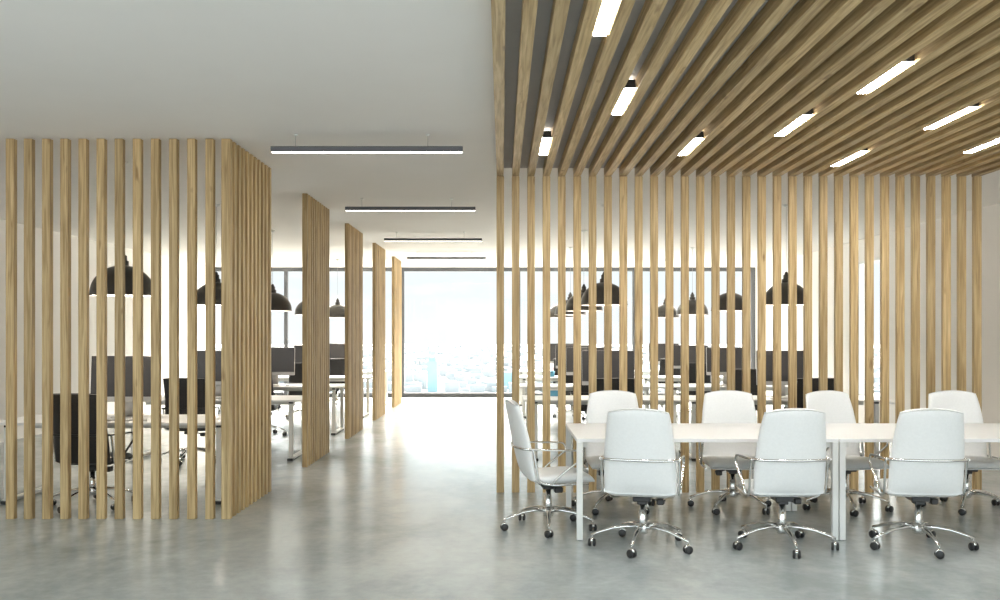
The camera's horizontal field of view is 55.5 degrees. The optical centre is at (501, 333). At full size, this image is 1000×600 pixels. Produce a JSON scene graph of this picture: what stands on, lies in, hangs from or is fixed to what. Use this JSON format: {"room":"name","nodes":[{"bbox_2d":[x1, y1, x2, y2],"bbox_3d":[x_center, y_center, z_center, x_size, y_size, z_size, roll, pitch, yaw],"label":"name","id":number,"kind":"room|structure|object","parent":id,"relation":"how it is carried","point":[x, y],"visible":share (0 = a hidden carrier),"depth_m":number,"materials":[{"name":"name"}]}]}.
{"room":"open-plan office","nodes":[
{"label":"open-plan office","id":0,"kind":"room"},
{"bbox_2d":[0,219,204,442],"bbox_3d":[-7.300,-0.045,13.100,0.200,3.210,21.400,0,0,0],"label":"wall","id":1,"kind":"structure","parent":0,"point":[20,227],"depth_m":16.08,"materials":[{"name":"white paint"}]},
{"bbox_2d":[0,0,999,266],"bbox_3d":[-0.465,-1.725,13.100,13.870,0.150,21.400,0,0,0],"label":"ceiling","id":2,"kind":"structure","parent":0,"point":[256,75],"depth_m":7.34,"materials":[{"name":"paint"}]},
{"bbox_2d":[125,255,132,296],"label":"pendant lamp","id":3,"kind":"object","parent":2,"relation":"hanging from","point":[128,282],"depth_m":8.91,"materials":[{"name":"metal"}]},
{"bbox_2d":[215,272,220,305],"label":"pendant lamp","id":4,"kind":"object","parent":2,"relation":"hanging from","point":[217,281],"depth_m":11.89,"materials":[{"name":"black metal"}]},
{"bbox_2d":[271,230,291,310],"bbox_3d":[-3.640,-1.007,15.080,0.606,1.284,0.606,0,0,0],"label":"pendant lamp","id":5,"kind":"object","parent":2,"relation":"hanging from","point":[279,302],"visible":0.62,"depth_m":14.91,"materials":[{"name":"black metal"}]},
{"bbox_2d":[294,302,301,314],"bbox_3d":[-3.640,-1.007,18.060,0.606,1.284,0.606,0,0,0],"label":"pendant lamp","id":6,"kind":"object","parent":2,"relation":"hanging from","point":[298,311],"visible":0.15,"depth_m":17.85,"materials":[{"name":"black metal"}]},
{"bbox_2d":[330,259,344,317],"bbox_3d":[-3.640,-1.007,21.040,0.606,1.284,0.606,0,0,0],"label":"pendant lamp","id":7,"kind":"object","parent":2,"relation":"hanging from","point":[337,310],"visible":0.7,"depth_m":20.82,"materials":[{"name":"black metal"}]},
{"bbox_2d":[271,134,462,152],"bbox_3d":[-1.113,-1.572,7.840,1.580,0.154,0.060,0,0,0],"label":"lamp","id":8,"kind":"object","parent":2,"relation":"hanging from","point":[274,149],"visible":1,"depth_m":7.81,"materials":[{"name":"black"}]},
{"bbox_2d":[272,152,461,152],"bbox_3d":[-1.113,-1.498,7.840,1.570,0.005,0.034,0,0,0],"label":"diffuser","id":9,"kind":"object","parent":8,"relation":"attached to","point":[272,152],"depth_m":7.83,"materials":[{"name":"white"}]},
{"bbox_2d":[345,198,474,210],"bbox_3d":[-1.113,-1.572,11.550,1.580,0.154,0.060,0,0,0],"label":"lamp","id":10,"kind":"object","parent":2,"relation":"hanging from","point":[451,208],"visible":1,"depth_m":11.52,"materials":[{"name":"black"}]},
{"bbox_2d":[346,210,474,210],"bbox_3d":[-1.113,-1.498,11.550,1.570,0.005,0.034,0,0,0],"label":"diffuser","id":11,"kind":"object","parent":10,"relation":"attached to","point":[346,210],"depth_m":11.53,"materials":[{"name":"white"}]},
{"bbox_2d":[384,232,481,241],"bbox_3d":[-1.113,-1.572,15.350,1.580,0.154,0.060,0,0,0],"label":"lamp","id":12,"kind":"object","parent":2,"relation":"hanging from","point":[396,239],"visible":1,"depth_m":15.32,"materials":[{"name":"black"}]},
{"bbox_2d":[385,241,481,241],"bbox_3d":[-1.113,-1.498,15.350,1.570,0.005,0.034,0,0,0],"label":"diffuser","id":13,"kind":"object","parent":12,"relation":"attached to","point":[385,241],"depth_m":15.35,"materials":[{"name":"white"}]},
{"bbox_2d":[407,252,485,259],"bbox_3d":[-1.113,-1.572,19.100,1.580,0.154,0.060,0,0,0],"label":"lamp","id":14,"kind":"object","parent":2,"relation":"hanging from","point":[471,257],"visible":1,"depth_m":19.07,"materials":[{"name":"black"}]},
{"bbox_2d":[408,259,485,259],"bbox_3d":[-1.113,-1.498,19.100,1.570,0.005,0.034,0,0,0],"label":"diffuser","id":15,"kind":"object","parent":14,"relation":"attached to","point":[408,259],"depth_m":19.08,"materials":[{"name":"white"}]},
{"bbox_2d":[550,305,572,317],"bbox_3d":[1.300,-1.007,21.040,0.606,1.284,0.606,0,0,0],"label":"pendant lamp","id":16,"kind":"object","parent":2,"relation":"hanging from","point":[552,310],"visible":0.16,"depth_m":20.86,"materials":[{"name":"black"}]},
{"bbox_2d":[566,296,572,310],"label":"pendant lamp","id":17,"kind":"object","parent":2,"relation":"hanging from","point":[569,305],"depth_m":14.93,"materials":[{"name":"black metal"}]},
{"bbox_2d":[554,247,585,314],"bbox_3d":[1.300,-1.007,18.060,0.606,1.284,0.606,0,0,0],"label":"pendant lamp","id":18,"kind":"object","parent":2,"relation":"hanging from","point":[570,248],"visible":0.38,"depth_m":18.02,"materials":[{"name":"black metal"}]},
{"bbox_2d":[581,284,585,297],"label":"pendant lamp","id":19,"kind":"object","parent":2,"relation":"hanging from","point":[583,290],"depth_m":15.04,"materials":[{"name":"black metal"}]},
{"bbox_2d":[581,306,588,310],"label":"pendant lamp","id":20,"kind":"object","parent":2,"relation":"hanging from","point":[583,308],"depth_m":14.78,"materials":[{"name":"black metal"}]},
{"bbox_2d":[596,306,602,310],"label":"pendant lamp","id":21,"kind":"object","parent":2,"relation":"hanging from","point":[598,308],"depth_m":14.89,"materials":[{"name":"black metal"}]},
{"bbox_2d":[596,272,603,305],"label":"pendant lamp","id":22,"kind":"object","parent":2,"relation":"hanging from","point":[600,295],"depth_m":11.86,"materials":[{"name":"black metal"}]},
{"bbox_2d":[658,299,664,317],"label":"pendant lamp","id":23,"kind":"object","parent":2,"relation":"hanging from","point":[661,311],"depth_m":20.82,"materials":[{"name":"black metal"}]},
{"bbox_2d":[674,307,678,317],"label":"pendant lamp","id":24,"kind":"object","parent":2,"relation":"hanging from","point":[675,310],"depth_m":20.85,"materials":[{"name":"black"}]},
{"bbox_2d":[676,304,680,314],"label":"pendant lamp","id":25,"kind":"object","parent":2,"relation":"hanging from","point":[679,308],"depth_m":17.97,"materials":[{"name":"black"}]},
{"bbox_2d":[689,247,695,314],"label":"pendant lamp","id":26,"kind":"object","parent":2,"relation":"hanging from","point":[692,305],"depth_m":17.93,"materials":[{"name":"black metal"}]},
{"bbox_2d":[704,304,708,314],"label":"pendant lamp","id":27,"kind":"object","parent":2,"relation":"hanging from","point":[705,308],"depth_m":17.88,"materials":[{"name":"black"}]},
{"bbox_2d":[720,290,726,310],"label":"pendant lamp","id":28,"kind":"object","parent":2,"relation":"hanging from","point":[723,302],"depth_m":14.87,"materials":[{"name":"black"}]},
{"bbox_2d":[735,293,741,310],"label":"pendant lamp","id":29,"kind":"object","parent":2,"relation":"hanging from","point":[738,298],"depth_m":14.82,"materials":[{"name":"black metal"}]},
{"bbox_2d":[491,0,999,176],"bbox_3d":[2.350,-1.602,5.907,4.807,0.094,7.015,0,0,0],"label":"ceiling","id":30,"kind":"structure","parent":2,"relation":"attached to","point":[739,73],"depth_m":6.07,"materials":[{"name":"brown wood"}]},
{"bbox_2d":[539,129,550,154],"bbox_3d":[0.357,-1.598,7.900,0.072,0.088,0.700,0,0,0],"label":"lamp","id":31,"kind":"object","parent":30,"relation":"attached to","point":[546,138],"visible":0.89,"depth_m":7.71,"materials":[{"name":"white plastic"}]},
{"bbox_2d":[539,138,550,154],"bbox_3d":[0.357,-1.557,7.900,0.068,0.005,0.698,0,0,0],"label":"diffuser","id":32,"kind":"object","parent":31,"relation":"attached to","point":[545,143],"depth_m":7.87,"materials":[{"name":"white plastic"}]},
{"bbox_2d":[593,0,618,35],"bbox_3d":[0.509,-1.598,4.600,0.072,0.088,0.700,0,0,0],"label":"lamp","id":33,"kind":"object","parent":30,"relation":"attached to","point":[608,7],"visible":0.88,"depth_m":4.67,"materials":[{"name":"white plastic"}]},
{"bbox_2d":[612,79,635,114],"bbox_3d":[0.812,-1.598,6.380,0.072,0.088,0.700,0,0,0],"label":"lamp","id":34,"kind":"object","parent":30,"relation":"attached to","point":[630,87],"visible":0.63,"depth_m":6.24,"materials":[{"name":"white plastic"}]},
{"bbox_2d":[679,131,703,154],"bbox_3d":[1.570,-1.598,7.920,0.072,0.088,0.700,0,0,0],"label":"lamp","id":35,"kind":"object","parent":30,"relation":"attached to","point":[699,138],"visible":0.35,"depth_m":7.77,"materials":[{"name":"white plastic"}]},
{"bbox_2d":[679,138,702,154],"bbox_3d":[1.570,-1.557,7.920,0.068,0.005,0.698,0,0,0],"label":"diffuser","id":36,"kind":"object","parent":35,"relation":"attached to","point":[696,141],"depth_m":7.87,"materials":[{"name":"white plastic"}]},
{"bbox_2d":[775,108,812,135],"bbox_3d":[2.176,-1.598,7.110,0.072,0.088,0.700,0,0,0],"label":"lamp","id":37,"kind":"object","parent":30,"relation":"attached to","point":[809,113],"visible":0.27,"depth_m":7.01,"materials":[{"name":"white plastic"}]},
{"bbox_2d":[832,148,867,165],"bbox_3d":[3.086,-1.598,8.460,0.072,0.088,0.700,0,0,0],"label":"lamp","id":38,"kind":"object","parent":30,"relation":"attached to","point":[866,149],"visible":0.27,"depth_m":8.36,"materials":[{"name":"white plastic"}]},
{"bbox_2d":[857,54,914,93],"bbox_3d":[2.328,-1.598,5.790,0.072,0.088,0.700,0,0,0],"label":"lamp","id":39,"kind":"object","parent":30,"relation":"attached to","point":[910,60],"visible":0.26,"depth_m":5.71,"materials":[{"name":"white plastic"}]},
{"bbox_2d":[925,102,978,128],"bbox_3d":[3.238,-1.598,6.870,0.072,0.088,0.700,0,0,0],"label":"lamp","id":40,"kind":"object","parent":30,"relation":"attached to","point":[975,106],"visible":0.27,"depth_m":6.79,"materials":[{"name":"white plastic"}]},
{"bbox_2d":[964,139,999,152],"bbox_3d":[3.996,-1.598,7.810,0.072,0.088,0.700,0,0,0],"label":"lamp","id":41,"kind":"object","parent":30,"relation":"attached to","point":[997,140],"visible":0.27,"depth_m":7.87,"materials":[{"name":"white plastic"}]},
{"bbox_2d":[766,286,772,305],"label":"pendant lamp","id":42,"kind":"object","parent":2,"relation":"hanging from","point":[769,294],"depth_m":11.98,"materials":[{"name":"black metal"}]},
{"bbox_2d":[781,272,787,305],"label":"pendant lamp","id":43,"kind":"object","parent":2,"relation":"hanging from","point":[784,294],"depth_m":11.89,"materials":[{"name":"black metal"}]},
{"bbox_2d":[0,397,999,599],"bbox_3d":[-0.465,1.635,10.400,13.870,0.150,26.800,0,0,0],"label":"floor","id":44,"kind":"structure","parent":0,"point":[408,506],"depth_m":7.36,"materials":[{"name":"concrete"}]},
{"bbox_2d":[53,393,132,512],"bbox_3d":[-3.744,1.040,8.623,0.749,1.039,0.770,0,0,6],"label":"office chair","id":45,"kind":"object","parent":44,"relation":"on","point":[74,396],"visible":0.41,"depth_m":8.39,"materials":[{"name":"black leather"}]},
{"bbox_2d":[0,414,220,504],"bbox_3d":[-3.580,1.185,9.120,2.250,0.750,0.900,0,0,0],"label":"office desk","id":46,"kind":"object","parent":44,"relation":"on","point":[38,417],"visible":0.24,"depth_m":8.73,"materials":[{"name":"white laminate"}]},
{"bbox_2d":[90,356,161,417],"bbox_3d":[-3.645,0.511,9.235,0.670,0.598,0.190,0,0,0],"label":"desktop computer","id":47,"kind":"object","parent":46,"relation":"on","point":[110,359],"visible":0.53,"depth_m":9.19,"materials":[{"name":"metal"}]},
{"bbox_2d":[6,139,270,518],"bbox_3d":[-3.463,-0.043,8.717,2.352,3.206,1.435,0,0,0],"label":"slatted screen","id":48,"kind":"object","parent":44,"relation":"on","point":[245,180],"visible":1,"depth_m":8.00,"materials":[{"name":"brown wood"}]},
{"bbox_2d":[161,378,219,465],"bbox_3d":[-3.806,1.040,11.585,0.761,1.039,0.746,0,0,-2],"label":"office chair","id":49,"kind":"object","parent":44,"relation":"on","point":[182,381],"visible":0.36,"depth_m":11.34,"materials":[{"name":"black plastic"}]},
{"bbox_2d":[128,395,301,460],"bbox_3d":[-3.580,1.185,12.100,2.250,0.750,0.900,0,0,0],"label":"office desk","id":50,"kind":"object","parent":44,"relation":"on","point":[290,400],"visible":0.31,"depth_m":11.75,"materials":[{"name":"white plastic"}]},
{"bbox_2d":[197,351,220,396],"bbox_3d":[-3.645,0.511,12.215,0.670,0.598,0.190,0,0,0],"label":"desktop computer","id":51,"kind":"object","parent":50,"relation":"on","point":[200,354],"visible":0.35,"depth_m":12.18,"materials":[{"name":"metal"}]},
{"bbox_2d":[271,369,286,435],"bbox_3d":[-3.668,1.040,14.586,0.736,1.039,0.771,0,0,2],"label":"office chair","id":52,"kind":"object","parent":44,"relation":"on","point":[273,407],"visible":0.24,"depth_m":14.51,"materials":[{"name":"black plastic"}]},
{"bbox_2d":[215,384,344,434],"bbox_3d":[-3.580,1.185,15.080,2.250,0.750,0.900,0,0,0],"label":"office desk","id":53,"kind":"object","parent":44,"relation":"on","point":[293,387],"visible":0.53,"depth_m":14.94,"materials":[{"name":"white plastic"}]},
{"bbox_2d":[271,347,294,384],"bbox_3d":[-3.645,0.511,15.195,0.670,0.598,0.190,0,0,0],"label":"desktop computer","id":54,"kind":"object","parent":53,"relation":"on","point":[282,358],"visible":0.64,"depth_m":15.15,"materials":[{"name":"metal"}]},
{"bbox_2d":[285,363,301,419],"bbox_3d":[-3.643,1.040,17.586,0.763,1.039,0.758,0,0,-5],"label":"office chair","id":55,"kind":"object","parent":44,"relation":"on","point":[297,378],"visible":0.27,"depth_m":17.28,"materials":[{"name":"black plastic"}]},
{"bbox_2d":[302,193,329,466],"bbox_3d":[-2.309,-0.043,11.838,0.060,3.206,1.435,0,0,0],"label":"partition","id":56,"kind":"object","parent":44,"relation":"on","point":[315,216],"visible":1,"depth_m":11.55,"materials":[{"name":"brown wood"}]},
{"bbox_2d":[279,376,371,417],"bbox_3d":[-3.580,1.185,18.060,2.250,0.750,0.900,0,0,0],"label":"office desk","id":57,"kind":"object","parent":44,"relation":"on","point":[281,378],"visible":0.34,"depth_m":18.03,"materials":[{"name":"white plastic"}]},
{"bbox_2d":[294,345,301,362],"bbox_3d":[-3.645,0.511,18.175,0.670,0.598,0.190,0,0,0],"label":"desktop computer","id":58,"kind":"object","parent":57,"relation":"on","point":[298,348],"visible":0.11,"depth_m":18.14,"materials":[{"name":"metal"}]},
{"bbox_2d":[330,358,344,404],"bbox_3d":[-3.603,1.040,20.563,0.751,1.039,0.764,0,0,0],"label":"office chair","id":59,"kind":"object","parent":44,"relation":"on","point":[337,365],"visible":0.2,"depth_m":20.26,"materials":[{"name":"black plastic"}]},
{"bbox_2d":[293,370,391,405],"bbox_3d":[-3.580,1.185,21.040,2.250,0.750,0.900,0,0,0],"label":"office desk","id":60,"kind":"object","parent":44,"relation":"on","point":[386,371],"visible":0.3,"depth_m":21.39,"materials":[{"name":"white plastic"}]},
{"bbox_2d":[330,344,344,358],"bbox_3d":[-3.645,0.511,21.155,0.670,0.598,0.190,0,0,0],"label":"desktop computer","id":61,"kind":"object","parent":60,"relation":"on","point":[336,350],"visible":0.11,"depth_m":21.12,"materials":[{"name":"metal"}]},
{"bbox_2d":[345,223,362,438],"bbox_3d":[-2.309,-0.043,14.848,0.060,3.206,1.435,0,0,0],"label":"slatted screen","id":62,"kind":"object","parent":44,"relation":"on","point":[353,237],"visible":1,"depth_m":14.58,"materials":[{"name":"brown wood"}]},
{"bbox_2d":[372,243,384,419],"bbox_3d":[-2.309,-0.043,17.858,0.060,3.206,1.435,0,0,0],"label":"slatted screen","id":63,"kind":"object","parent":44,"relation":"on","point":[378,253],"visible":1,"depth_m":17.55,"materials":[{"name":"brown wood"}]},
{"bbox_2d":[392,256,401,407],"bbox_3d":[-2.309,-0.043,20.867,0.060,3.206,1.435,0,0,0],"label":"slatted screen","id":64,"kind":"object","parent":44,"relation":"on","point":[396,263],"visible":1,"depth_m":20.56,"materials":[{"name":"brown wood"}]},
{"bbox_2d":[519,370,550,405],"bbox_3d":[1.390,1.185,21.040,2.250,0.750,0.900,0,0,0],"label":"office desk","id":65,"kind":"object","parent":44,"relation":"on","point":[520,371],"visible":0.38,"depth_m":20.66,"materials":[{"name":"white plastic"}]},
{"bbox_2d":[550,344,572,363],"bbox_3d":[1.360,0.511,21.155,0.670,0.598,0.190,0,0,0],"label":"desktop computer","id":66,"kind":"object","parent":65,"relation":"on","point":[552,346],"visible":0.11,"depth_m":21.12,"materials":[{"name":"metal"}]},
{"bbox_2d":[500,399,596,537],"bbox_3d":[0.352,1.040,7.619,0.746,1.039,0.762,0,0,-9],"label":"office chair","id":67,"kind":"object","parent":44,"relation":"on","point":[548,478],"visible":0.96,"depth_m":7.46,"materials":[{"name":"white leather"}]},
{"bbox_2d":[551,359,557,406],"bbox_3d":[1.336,1.040,20.564,0.756,1.039,0.755,0,0,0],"label":"office chair","id":68,"kind":"object","parent":44,"relation":"on","point":[555,368],"visible":0.05,"depth_m":20.28,"materials":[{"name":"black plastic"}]},
{"bbox_2d":[553,375,585,419],"bbox_3d":[1.333,1.040,17.582,0.752,1.039,0.766,0,0,-4],"label":"office chair","id":69,"kind":"object","parent":44,"relation":"on","point":[569,378],"visible":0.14,"depth_m":17.29,"materials":[{"name":"black plastic"}]},
{"bbox_2d":[519,376,634,417],"bbox_3d":[1.390,1.185,18.060,2.250,0.750,0.900,0,0,0],"label":"office desk","id":70,"kind":"object","parent":44,"relation":"on","point":[524,378],"visible":0.27,"depth_m":17.67,"materials":[{"name":"white plastic"}]},
{"bbox_2d":[550,366,554,376],"bbox_3d":[0.955,0.685,18.030,0.090,0.250,0.090,0,0,0],"label":"pen cup","id":71,"kind":"object","parent":70,"relation":"on","point":[552,373],"visible":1,"depth_m":18.00,"materials":[{"name":"blue plastic"}]},
{"bbox_2d":[556,345,588,367],"bbox_3d":[1.360,0.511,18.175,0.670,0.598,0.190,0,0,0],"label":"desktop computer","id":72,"kind":"object","parent":70,"relation":"on","point":[556,345],"visible":0.1,"depth_m":18.14,"materials":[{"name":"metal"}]},
{"bbox_2d":[570,369,588,413],"bbox_3d":[1.367,1.040,14.582,0.746,1.039,0.771,0,0,4],"label":"office chair","id":73,"kind":"object","parent":44,"relation":"on","point":[584,388],"visible":0.09,"depth_m":14.32,"materials":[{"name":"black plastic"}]},
{"bbox_2d":[519,384,664,426],"bbox_3d":[1.390,1.185,15.080,2.250,0.750,0.900,0,0,0],"label":"office desk","id":74,"kind":"object","parent":44,"relation":"on","point":[538,387],"visible":0.14,"depth_m":15.05,"materials":[{"name":"white wood"}]},
{"bbox_2d":[566,347,603,374],"bbox_3d":[1.360,0.511,15.195,0.670,0.598,0.190,0,0,0],"label":"desktop computer","id":75,"kind":"object","parent":74,"relation":"on","point":[569,350],"visible":0.18,"depth_m":15.16,"materials":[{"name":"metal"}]},
{"bbox_2d":[522,395,695,460],"bbox_3d":[1.390,1.185,12.100,2.250,0.750,0.900,0,0,0],"label":"office desk","id":76,"kind":"object","parent":44,"relation":"on","point":[538,398],"visible":0.44,"depth_m":11.75,"materials":[{"name":"white plastic"}]},
{"bbox_2d":[550,389,557,395],"bbox_3d":[0.680,0.765,12.400,0.128,0.090,0.108,0,0,0],"label":"storage box","id":77,"kind":"object","parent":76,"relation":"on","point":[553,392],"visible":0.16,"depth_m":12.35,"materials":[{"name":"blue paper"}]},
{"bbox_2d":[582,351,633,384],"bbox_3d":[1.360,0.511,12.215,0.670,0.598,0.190,0,0,0],"label":"desktop computer","id":78,"kind":"object","parent":76,"relation":"on","point":[585,354],"visible":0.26,"depth_m":12.17,"materials":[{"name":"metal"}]},
{"bbox_2d":[585,378,634,462],"bbox_3d":[1.348,1.040,11.583,0.768,1.039,0.752,0,0,0],"label":"office chair","id":79,"kind":"object","parent":44,"relation":"on","point":[599,381],"visible":0.02,"depth_m":11.29,"materials":[{"name":"black plastic"}]},
{"bbox_2d":[571,390,654,514],"bbox_3d":[1.006,1.040,8.531,0.769,1.039,0.744,0,0,2],"label":"office chair","id":80,"kind":"object","parent":44,"relation":"on","point":[600,403],"visible":0.38,"depth_m":8.74,"materials":[{"name":"silver metal"}]},
{"bbox_2d":[588,408,692,557],"bbox_3d":[1.016,1.040,6.945,0.761,1.039,0.749,0,0,14],"label":"office chair","id":81,"kind":"object","parent":44,"relation":"on","point":[639,457],"visible":1,"depth_m":6.72,"materials":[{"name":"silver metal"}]},
{"bbox_2d":[634,370,658,374],"bbox_3d":[3.650,1.185,21.040,2.250,0.750,0.900,0,0,0],"label":"office desk","id":82,"kind":"object","parent":44,"relation":"on","point":[634,370],"visible":0.02,"depth_m":21.01,"materials":[{"name":"white plastic"}]},
{"bbox_2d":[649,344,678,363],"bbox_3d":[3.600,0.511,21.155,0.670,0.598,0.190,0,0,0],"label":"desktop computer","id":83,"kind":"object","parent":82,"relation":"on","point":[661,347],"visible":0.36,"depth_m":21.12,"materials":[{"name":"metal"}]},
{"bbox_2d":[658,359,680,406],"bbox_3d":[3.596,1.040,20.579,0.769,1.039,0.745,0,0,-3],"label":"office chair","id":84,"kind":"object","parent":44,"relation":"on","point":[677,371],"visible":0.12,"depth_m":20.28,"materials":[{"name":"black plastic"}]},
{"bbox_2d":[634,376,722,407],"bbox_3d":[3.650,1.185,18.060,2.250,0.750,0.900,0,0,0],"label":"office desk","id":85,"kind":"object","parent":44,"relation":"on","point":[646,378],"visible":0.06,"depth_m":17.69,"materials":[{"name":"white plastic"}]},
{"bbox_2d":[674,345,707,367],"bbox_3d":[3.600,0.511,18.175,0.670,0.598,0.190,0,0,0],"label":"desktop computer","id":86,"kind":"object","parent":85,"relation":"on","point":[677,348],"visible":0.25,"depth_m":18.14,"materials":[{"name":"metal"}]},
{"bbox_2d":[677,363,710,412],"bbox_3d":[3.592,1.040,17.584,0.752,1.039,0.755,0,0,2],"label":"office chair","id":87,"kind":"object","parent":44,"relation":"on","point":[692,366],"visible":0.17,"depth_m":17.29,"materials":[{"name":"black plastic"}]},
{"bbox_2d":[566,423,838,540],"bbox_3d":[1.552,1.175,7.789,1.980,0.770,1.242,0,0,0],"label":"conference table","id":88,"kind":"object","parent":44,"relation":"on","point":[583,433],"visible":0.67,"depth_m":7.25,"materials":[{"name":"white laminate"}]},
{"bbox_2d":[659,384,787,422],"bbox_3d":[3.650,1.185,15.080,2.250,0.750,0.900,0,0,0],"label":"office desk","id":89,"kind":"object","parent":44,"relation":"on","point":[677,387],"visible":0.08,"depth_m":14.94,"materials":[{"name":"white plastic"}]},
{"bbox_2d":[706,347,741,384],"bbox_3d":[3.600,0.511,15.195,0.670,0.598,0.190,0,0,0],"label":"desktop computer","id":90,"kind":"object","parent":89,"relation":"on","point":[723,350],"visible":0.41,"depth_m":15.16,"materials":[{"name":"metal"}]},
{"bbox_2d":[687,390,771,514],"bbox_3d":[2.051,1.040,8.517,0.757,1.039,0.754,0,0,6],"label":"office chair","id":91,"kind":"object","parent":44,"relation":"on","point":[722,406],"visible":0.74,"depth_m":8.67,"materials":[{"name":"silver metal"}]},
{"bbox_2d":[497,176,981,491],"bbox_3d":[2.334,0.004,9.375,4.777,3.112,0.050,0,0,0],"label":"slatted screen","id":92,"kind":"object","parent":44,"relation":"on","point":[669,180],"visible":0.69,"depth_m":9.35,"materials":[{"name":"brown wood"}]},
{"bbox_2d":[735,369,756,410],"bbox_3d":[3.659,1.040,14.569,0.756,1.039,0.746,0,0,-2],"label":"office chair","id":93,"kind":"object","parent":44,"relation":"on","point":[738,372],"visible":0.06,"depth_m":14.29,"materials":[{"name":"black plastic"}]},
{"bbox_2d":[732,408,838,558],"bbox_3d":[2.049,1.040,6.940,0.770,1.039,0.744,0,0,-1],"label":"office chair","id":94,"kind":"object","parent":44,"relation":"on","point":[790,459],"visible":1,"depth_m":6.72,"materials":[{"name":"white leather"}]},
{"bbox_2d":[693,395,890,458],"bbox_3d":[3.650,1.185,12.100,2.250,0.750,0.900,0,0,0],"label":"office desk","id":95,"kind":"object","parent":44,"relation":"on","point":[861,398],"visible":0.11,"depth_m":11.73,"materials":[{"name":"white plastic"}]},
{"bbox_2d":[756,351,802,396],"bbox_3d":[3.600,0.511,12.215,0.670,0.598,0.190,0,0,0],"label":"desktop computer","id":96,"kind":"object","parent":95,"relation":"on","point":[769,354],"visible":0.5,"depth_m":12.17,"materials":[{"name":"metal"}]},
{"bbox_2d":[784,378,833,408],"bbox_3d":[3.777,1.040,11.586,0.758,1.039,0.743,0,0,4],"label":"office chair","id":97,"kind":"object","parent":44,"relation":"on","point":[815,381],"visible":0.02,"depth_m":11.31,"materials":[{"name":"black plastic"}]},
{"bbox_2d":[802,390,893,516],"bbox_3d":[3.031,1.040,8.478,0.732,1.039,0.760,0,0,-13],"label":"office chair","id":98,"kind":"object","parent":44,"relation":"on","point":[837,407],"visible":0.57,"depth_m":8.68,"materials":[{"name":"silver metal"}]},
{"bbox_2d":[791,423,999,540],"bbox_3d":[3.536,1.175,7.789,1.980,0.770,1.242,0,0,0],"label":"conference table","id":99,"kind":"object","parent":44,"relation":"on","point":[846,433],"visible":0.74,"depth_m":7.39,"materials":[{"name":"white plastic"}]},
{"bbox_2d":[868,408,978,558],"bbox_3d":[3.055,1.040,6.946,0.768,1.039,0.745,0,0,6],"label":"office chair","id":100,"kind":"object","parent":44,"relation":"on","point":[927,459],"visible":1,"depth_m":6.72,"materials":[{"name":"white leather"}]},
{"bbox_2d":[921,390,999,515],"bbox_3d":[4.134,1.040,8.512,0.764,1.039,0.758,0,0,2],"label":"office chair","id":101,"kind":"object","parent":44,"relation":"on","point":[966,402],"visible":0.52,"depth_m":8.67,"materials":[{"name":"white leather"}]},
{"bbox_2d":[755,203,999,457],"bbox_3d":[6.370,-0.045,13.100,0.200,3.210,21.400,0,0,0],"label":"wall","id":102,"kind":"structure","parent":0,"point":[990,214],"depth_m":14.13,"materials":[{"name":"white paint"}]},
{"bbox_2d":[215,267,754,396],"bbox_3d":[-0.465,-0.045,23.550,13.470,3.210,0.100,0,0,0],"label":"window","id":103,"kind":"structure","parent":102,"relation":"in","point":[286,270],"depth_m":23.50,"materials":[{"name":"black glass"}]},
{"bbox_2d":[858,258,894,403],"bbox_3d":[6.270,-0.075,15.985,0.100,2.390,1.630,0,0,0],"label":"window","id":104,"kind":"structure","parent":102,"relation":"in","point":[875,259],"depth_m":16.72,"materials":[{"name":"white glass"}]},
{"label":"outside","id":105,"kind":"structure","parent":0,"visible":0},
{"bbox_2d":[215,344,879,396],"bbox_3d":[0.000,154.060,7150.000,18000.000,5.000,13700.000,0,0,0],"label":"ground","id":106,"kind":"structure","parent":105,"point":[441,381],"depth_m":7383.05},
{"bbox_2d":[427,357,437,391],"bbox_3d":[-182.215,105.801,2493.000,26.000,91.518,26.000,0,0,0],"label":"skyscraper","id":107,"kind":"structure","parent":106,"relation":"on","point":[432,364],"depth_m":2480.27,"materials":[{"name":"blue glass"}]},
{"bbox_2d":[504,372,511,388],"bbox_3d":[16.842,127.780,2613.000,32.000,47.560,26.000,0,0,0],"label":"apartment block","id":108,"kind":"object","parent":106,"relation":"on","point":[507,375],"visible":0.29,"depth_m":2599.93,"materials":[{"name":"blue glass"}]},
{"bbox_2d":[215,345,879,392],"bbox_3d":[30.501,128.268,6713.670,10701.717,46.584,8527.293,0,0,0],"label":"blocks","id":109,"kind":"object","parent":106,"relation":"on","point":[462,380],"visible":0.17,"depth_m":3690.74,"materials":[{"name":"concrete"}]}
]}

